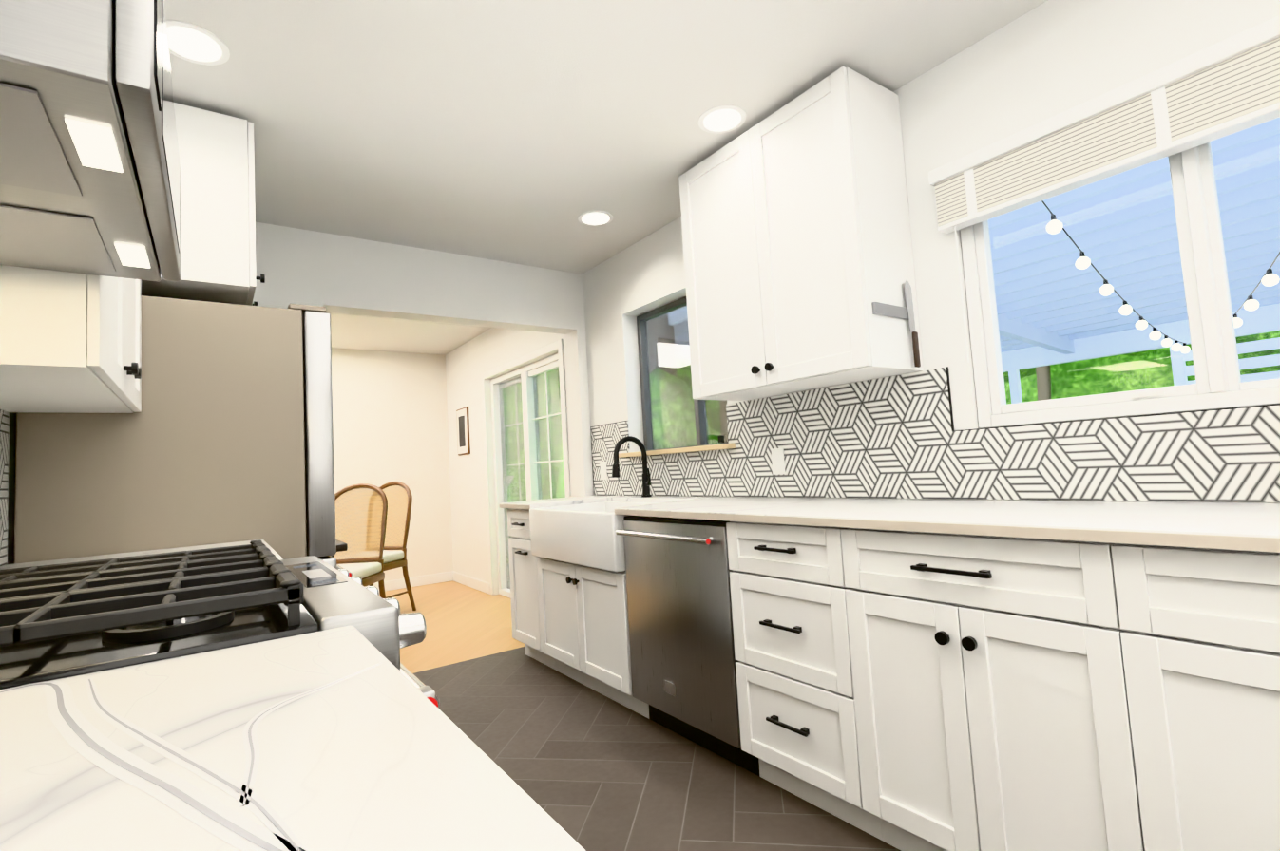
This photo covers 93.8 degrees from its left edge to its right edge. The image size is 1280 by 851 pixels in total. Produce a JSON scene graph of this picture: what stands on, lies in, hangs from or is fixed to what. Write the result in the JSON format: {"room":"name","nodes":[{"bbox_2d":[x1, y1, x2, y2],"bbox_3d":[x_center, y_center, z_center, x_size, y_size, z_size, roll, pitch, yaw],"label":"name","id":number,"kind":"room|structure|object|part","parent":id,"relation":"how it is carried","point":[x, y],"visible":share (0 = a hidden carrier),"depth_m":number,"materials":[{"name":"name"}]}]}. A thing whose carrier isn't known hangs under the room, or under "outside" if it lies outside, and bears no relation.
{"room":"kitchen","nodes":[
{"label":"kitchen","id":0,"kind":"room"},
{"bbox_2d":[0,412,16,567],"bbox_3d":[-0.865,-0.058,0.243,0.160,2.420,5.530,0,-5,-35],"label":"wall","id":1,"kind":"structure","parent":0,"point":[11,490],"depth_m":1.76,"materials":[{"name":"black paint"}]},
{"bbox_2d":[0,409,9,566],"bbox_3d":[-0.657,-0.002,0.099,0.008,0.434,3.945,0,-5,-35],"label":"backsplash","id":2,"kind":"structure","parent":1,"relation":"attached to","point":[4,454],"depth_m":1.67,"materials":[{"name":"tile"}]},
{"bbox_2d":[0,265,141,413],"bbox_3d":[-1.462,-0.599,1.497,0.325,1.050,0.853,0,-5,-35],"label":"upper cabinet","id":3,"kind":"object","parent":1,"relation":"attached to","point":[70,342],"visible":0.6,"depth_m":1.20,"materials":[{"name":"white wood"}]},
{"bbox_2d":[141,102,265,305],"bbox_3d":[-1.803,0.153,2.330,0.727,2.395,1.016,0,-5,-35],"label":"upper cabinet","id":4,"kind":"object","parent":1,"relation":"attached to","point":[218,217],"visible":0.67,"depth_m":2.06,"materials":[{"name":"white wood"}]},
{"bbox_2d":[331,347,453,582],"bbox_3d":[-3.914,0.460,5.195,4.477,2.420,0.160,0,-5,-35],"label":"wall","id":5,"kind":"structure","parent":0,"point":[390,411],"depth_m":6.15,"materials":[{"name":"white paint"}]},
{"bbox_2d":[368,572,451,592],"bbox_3d":[-3.732,1.606,5.091,4.316,0.099,0.013,0,-5,-35],"label":"baseboard","id":6,"kind":"structure","parent":5,"relation":"attached to","point":[446,577],"depth_m":6.13,"materials":[{"name":"white wood"}]},
{"bbox_2d":[252,222,593,496],"bbox_3d":[-2.124,0.193,2.819,4.316,2.420,0.150,0,-5,-35],"label":"wall","id":7,"kind":"structure","parent":0,"point":[334,274],"depth_m":3.49,"materials":[{"name":"white paint"}]},
{"bbox_2d":[379,580,525,673],"bbox_3d":[-2.960,1.568,4.008,4.637,0.060,2.990,0,-5,-35],"label":"floor","id":8,"kind":"structure","parent":0,"point":[464,622],"depth_m":4.42,"materials":[{"name":"brown wood"}]},
{"bbox_2d":[331,539,347,557],"bbox_3d":[-2.522,1.073,3.124,1.710,0.755,0.760,0,-5,-35],"label":"dining table","id":9,"kind":"object","parent":8,"relation":"on","point":[341,546],"visible":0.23,"depth_m":3.33,"materials":[{"name":"grey"}]},
{"bbox_2d":[334,483,387,598],"bbox_3d":[-2.073,0.956,4.173,0.460,1.087,0.597,-3,-4,2],"label":"chair","id":10,"kind":"object","parent":8,"relation":"on","point":[361,512],"visible":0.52,"depth_m":4.40,"materials":[{"name":"beige wicker"}]},
{"bbox_2d":[341,481,416,611],"bbox_3d":[-2.184,1.011,4.870,0.460,1.087,0.597,-5,-4,20],"label":"chair","id":11,"kind":"object","parent":8,"relation":"on","point":[398,496],"visible":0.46,"depth_m":5.03,"materials":[{"name":"beige wicker"}]},
{"bbox_2d":[163,0,1048,355],"bbox_3d":[-1.462,-1.166,1.875,4.637,0.080,8.670,0,-5,-35],"label":"ceiling","id":12,"kind":"structure","parent":0,"point":[523,131],"depth_m":2.12,"materials":[{"name":"white paint"}]},
{"bbox_2d":[165,19,229,65],"bbox_3d":[-1.334,-1.136,1.784,0.185,0.006,0.185,-4,-4,9],"label":"recessed light","id":13,"kind":"object","parent":12,"relation":"in","point":[189,42],"depth_m":1.78,"materials":[{"name":"white plastic"}]},
{"bbox_2d":[577,210,612,226],"bbox_3d":[-0.236,-1.102,3.191,0.185,0.006,0.185,-4,-4,9],"label":"recessed light","id":14,"kind":"object","parent":12,"relation":"in","point":[591,218],"depth_m":3.18,"materials":[{"name":"white plastic"}]},
{"bbox_2d":[698,105,745,133],"bbox_3d":[0.320,-1.193,2.340,0.185,0.006,0.185,-4,-4,9],"label":"recessed light","id":15,"kind":"object","parent":12,"relation":"in","point":[721,119],"depth_m":2.33,"materials":[{"name":"white plastic"}]},
{"bbox_2d":[413,647,900,850],"bbox_3d":[0.265,1.175,1.005,2.867,0.060,5.680,0,-5,-35],"label":"floor","id":16,"kind":"structure","parent":0,"point":[585,768],"depth_m":2.14,"materials":[{"name":"tile"}]},
{"bbox_2d":[14,295,352,576],"bbox_3d":[-1.687,0.472,2.337,0.884,1.747,0.948,0,-5,-35],"label":"refrigerator","id":17,"kind":"object","parent":16,"relation":"on","point":[225,434],"visible":0.48,"depth_m":1.97,"materials":[{"name":"silver"}]},
{"bbox_2d":[0,539,439,709],"bbox_3d":[-0.742,0.702,0.870,0.698,0.979,0.756,0,-5,-35],"label":"range","id":18,"kind":"object","parent":16,"relation":"on","point":[63,620],"visible":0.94,"depth_m":0.74,"materials":[{"name":"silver metal"}]},
{"bbox_2d":[506,508,629,658],"bbox_3d":[-0.402,0.918,3.594,0.616,0.884,0.444,0,-5,-35],"label":"base cabinet","id":19,"kind":"object","parent":16,"relation":"on","point":[518,520],"depth_m":3.49,"materials":[{"name":"white wood"}]},
{"bbox_2d":[529,554,649,719],"bbox_3d":[-0.064,0.993,3.121,0.616,0.630,0.937,0,-5,-35],"label":"base cabinet","id":20,"kind":"object","parent":16,"relation":"on","point":[579,614],"depth_m":2.89,"materials":[{"name":"white wood"}]},
{"bbox_2d":[615,515,759,776],"bbox_3d":[0.352,0.801,2.464,0.660,0.876,0.636,0,-5,-35],"label":"dishwasher","id":21,"kind":"object","parent":16,"relation":"on","point":[683,660],"visible":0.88,"depth_m":2.26,"materials":[{"name":"silver metal"}]},
{"bbox_2d":[725,521,856,827],"bbox_3d":[0.724,0.744,2.013,0.616,0.884,0.526,0,-5,-35],"label":"base cabinet","id":22,"kind":"object","parent":16,"relation":"on","point":[787,627],"depth_m":1.85,"materials":[{"name":"white wood"}]},
{"bbox_2d":[833,527,1095,850],"bbox_3d":[1.041,0.695,1.568,0.616,0.884,0.688,0,-5,-35],"label":"base cabinet","id":23,"kind":"object","parent":16,"relation":"on","point":[906,691],"depth_m":1.42,"materials":[{"name":"white wood"}]},
{"bbox_2d":[1061,540,1279,850],"bbox_3d":[1.408,0.638,1.052,0.616,0.884,0.817,0,-5,-35],"label":"base cabinet","id":24,"kind":"object","parent":16,"relation":"on","point":[1177,648],"depth_m":1.11,"materials":[{"name":"white wood"}]},
{"bbox_2d":[499,496,1279,553],"bbox_3d":[0.851,0.262,1.800,0.636,0.029,5.011,0,-5,-35],"label":"countertop","id":25,"kind":"structure","parent":24,"relation":"on","point":[1248,526],"depth_m":1.49,"materials":[{"name":"stone"}]},
{"bbox_2d":[529,501,662,572],"bbox_3d":[-0.155,0.543,3.080,0.500,0.255,0.848,0,-5,-35],"label":"farmhouse sink","id":26,"kind":"object","parent":25,"relation":"in","point":[583,534],"visible":0.62,"depth_m":2.88,"materials":[{"name":"white ceramic"}]},
{"bbox_2d":[611,436,651,497],"bbox_3d":[-0.043,0.229,3.314,0.250,0.344,0.085,0,-5,-35],"label":"faucet","id":27,"kind":"object","parent":25,"relation":"on","point":[646,481],"visible":1,"depth_m":3.34,"materials":[{"name":"black metal"}]},
{"bbox_3d":[-1.260,0.822,1.485,0.620,0.884,0.852,0,-5,-35],"label":"base cabinet","id":28,"kind":"object","parent":16,"relation":"on","visible":0},
{"bbox_2d":[0,539,283,570],"bbox_3d":[-1.285,0.365,1.518,0.610,0.029,0.855,0,-5,-35],"label":"countertop","id":29,"kind":"structure","parent":28,"relation":"on","point":[101,557],"depth_m":1.76,"materials":[{"name":"stone"}]},
{"bbox_3d":[0.101,0.612,-0.426,0.620,0.884,2.326,0,-5,-35],"label":"base cabinet","id":30,"kind":"object","parent":16,"relation":"on","visible":0},
{"bbox_2d":[0,626,585,850],"bbox_3d":[0.076,0.155,-0.393,0.610,0.029,2.328,0,-5,-35],"label":"countertop","id":31,"kind":"structure","parent":30,"relation":"on","point":[349,738],"depth_m":0.38,"materials":[{"name":"stone"}]},
{"bbox_2d":[445,0,1279,595],"bbox_3d":[0.432,0.064,3.088,0.160,2.420,8.670,0,-5,-35],"label":"wall","id":32,"kind":"structure","parent":0,"point":[1048,59],"depth_m":2.09,"materials":[{"name":"white paint"}]},
{"bbox_2d":[456,406,470,456],"bbox_3d":[-1.784,0.059,6.040,0.022,0.470,0.320,0,-5,-35],"label":"picture frame","id":33,"kind":"object","parent":32,"relation":"attached to","point":[463,431],"visible":1,"depth_m":6.00,"materials":[{"name":"brown wood"}]},
{"bbox_2d":[451,571,489,594],"bbox_3d":[-1.672,1.544,5.903,0.018,0.099,1.011,0,-5,-35],"label":"baseboard","id":34,"kind":"structure","parent":32,"relation":"attached to","point":[474,583],"depth_m":5.88,"materials":[{"name":"white wood"}]},
{"bbox_2d":[480,339,570,598],"bbox_3d":[-0.908,0.459,4.944,0.154,2.038,1.600,0,-5,-35],"label":"sliding glass door","id":35,"kind":"structure","parent":32,"relation":"in","point":[529,435],"depth_m":4.97,"materials":[{"name":"white plastic"}]},
{"bbox_2d":[618,443,735,458],"bbox_3d":[0.209,0.140,3.303,0.155,0.025,0.960,0,-5,-35],"label":"window sill","id":36,"kind":"structure","parent":32,"relation":"attached to","point":[688,449],"depth_m":3.15,"materials":[{"name":"beige wood"}]},
{"bbox_2d":[636,296,728,451],"bbox_3d":[0.264,-0.287,3.389,0.070,0.876,0.866,0,-5,-35],"label":"window","id":37,"kind":"structure","parent":32,"relation":"in","point":[676,414],"depth_m":3.52,"materials":[{"name":"glass"}]},
{"bbox_2d":[678,66,923,401],"bbox_3d":[0.588,-0.667,2.413,0.356,1.025,0.909,0,-5,-35],"label":"upper cabinet","id":38,"kind":"object","parent":32,"relation":"attached to","point":[797,245],"depth_m":2.17,"materials":[{"name":"white wood"}]},
{"bbox_3d":[0.870,-0.355,2.035,0.230,0.310,0.026,0,-5,-35],"label":"knife rail","id":39,"kind":"part","parent":38,"relation":"part of","materials":[{"name":"grey metal"}]},
{"bbox_2d":[590,366,1279,502],"bbox_3d":[1.116,0.014,1.981,0.009,0.456,4.954,0,-5,-35],"label":"backsplash","id":40,"kind":"structure","parent":32,"relation":"attached to","point":[895,437],"depth_m":2.09,"materials":[{"name":"tile"}]},
{"bbox_2d":[599,461,607,479],"bbox_3d":[-0.236,0.292,3.870,0.007,0.116,0.072,0,-5,-35],"label":"electrical outlet plate","id":41,"kind":"object","parent":40,"relation":"attached to","point":[603,474],"depth_m":3.86,"materials":[{"name":"white plastic"}]},
{"bbox_2d":[771,448,785,475],"bbox_3d":[0.616,0.160,2.672,0.007,0.116,0.072,0,-5,-35],"label":"electrical outlet plate","id":42,"kind":"object","parent":40,"relation":"attached to","point":[778,461],"depth_m":2.67,"materials":[{"name":"white plastic"}]},
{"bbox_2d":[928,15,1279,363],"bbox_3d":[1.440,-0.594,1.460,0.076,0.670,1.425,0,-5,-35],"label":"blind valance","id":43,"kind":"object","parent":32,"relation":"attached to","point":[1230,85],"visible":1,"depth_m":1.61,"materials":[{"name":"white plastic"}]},
{"bbox_2d":[959,117,1279,428],"bbox_3d":[1.490,-0.454,1.548,0.079,0.818,1.231,0,-5,-35],"label":"window","id":44,"kind":"structure","parent":32,"relation":"in","point":[1218,384],"depth_m":1.59,"materials":[{"name":"white plastic"}]},
{"label":"outside","id":45,"kind":"structure","parent":0,"visible":0},
{"bbox_2d":[1004,346,1195,404],"bbox_3d":[6.446,-4.913,9.674,17.500,13.450,40.000,0,-5,-35],"label":"trees","id":46,"kind":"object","parent":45,"point":[1127,374],"depth_m":16.17,"materials":[{"name":"green plant"}]},
{"bbox_3d":[7.066,1.773,9.380,17.922,0.220,40.000,0,-5,-35],"label":"ground","id":47,"kind":"structure","parent":45,"visible":0},
{"bbox_2d":[988,117,1279,403],"bbox_3d":[3.487,-0.045,4.259,6.171,3.113,8.700,0,-5,-35],"label":"patio cover","id":48,"kind":"object","parent":47,"relation":"on","point":[1109,288],"depth_m":4.56,"materials":[{"name":"white wood"}]},
{"bbox_3d":[3.487,-0.045,4.259,6.171,3.113,8.700,0,-5,-35],"label":"patio canopy","id":49,"kind":"part","parent":48,"relation":"part of","materials":[{"name":"blue wood"}]},
{"bbox_2d":[1003,330,1279,401],"bbox_3d":[5.747,-2.255,9.898,15.772,9.112,24.890,0,-5,-35],"label":"trees","id":50,"kind":"object","parent":47,"relation":"on","point":[1041,375],"depth_m":11.16,"materials":[{"name":"green plant"}]},
{"bbox_3d":[-1.008,-0.894,0.856,0.325,0.603,0.759,0,-5,-35],"label":"cabinet","id":51,"kind":"object","parent":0,"visible":0},
{"bbox_2d":[0,0,181,281],"bbox_3d":[-0.940,-0.460,0.857,0.430,0.262,0.752,0,-5,-35],"label":"over-the-range microwave","id":52,"kind":"object","parent":51,"relation":"attached to","point":[89,172],"visible":1,"depth_m":0.76,"materials":[{"name":"silver metal"}]}
]}

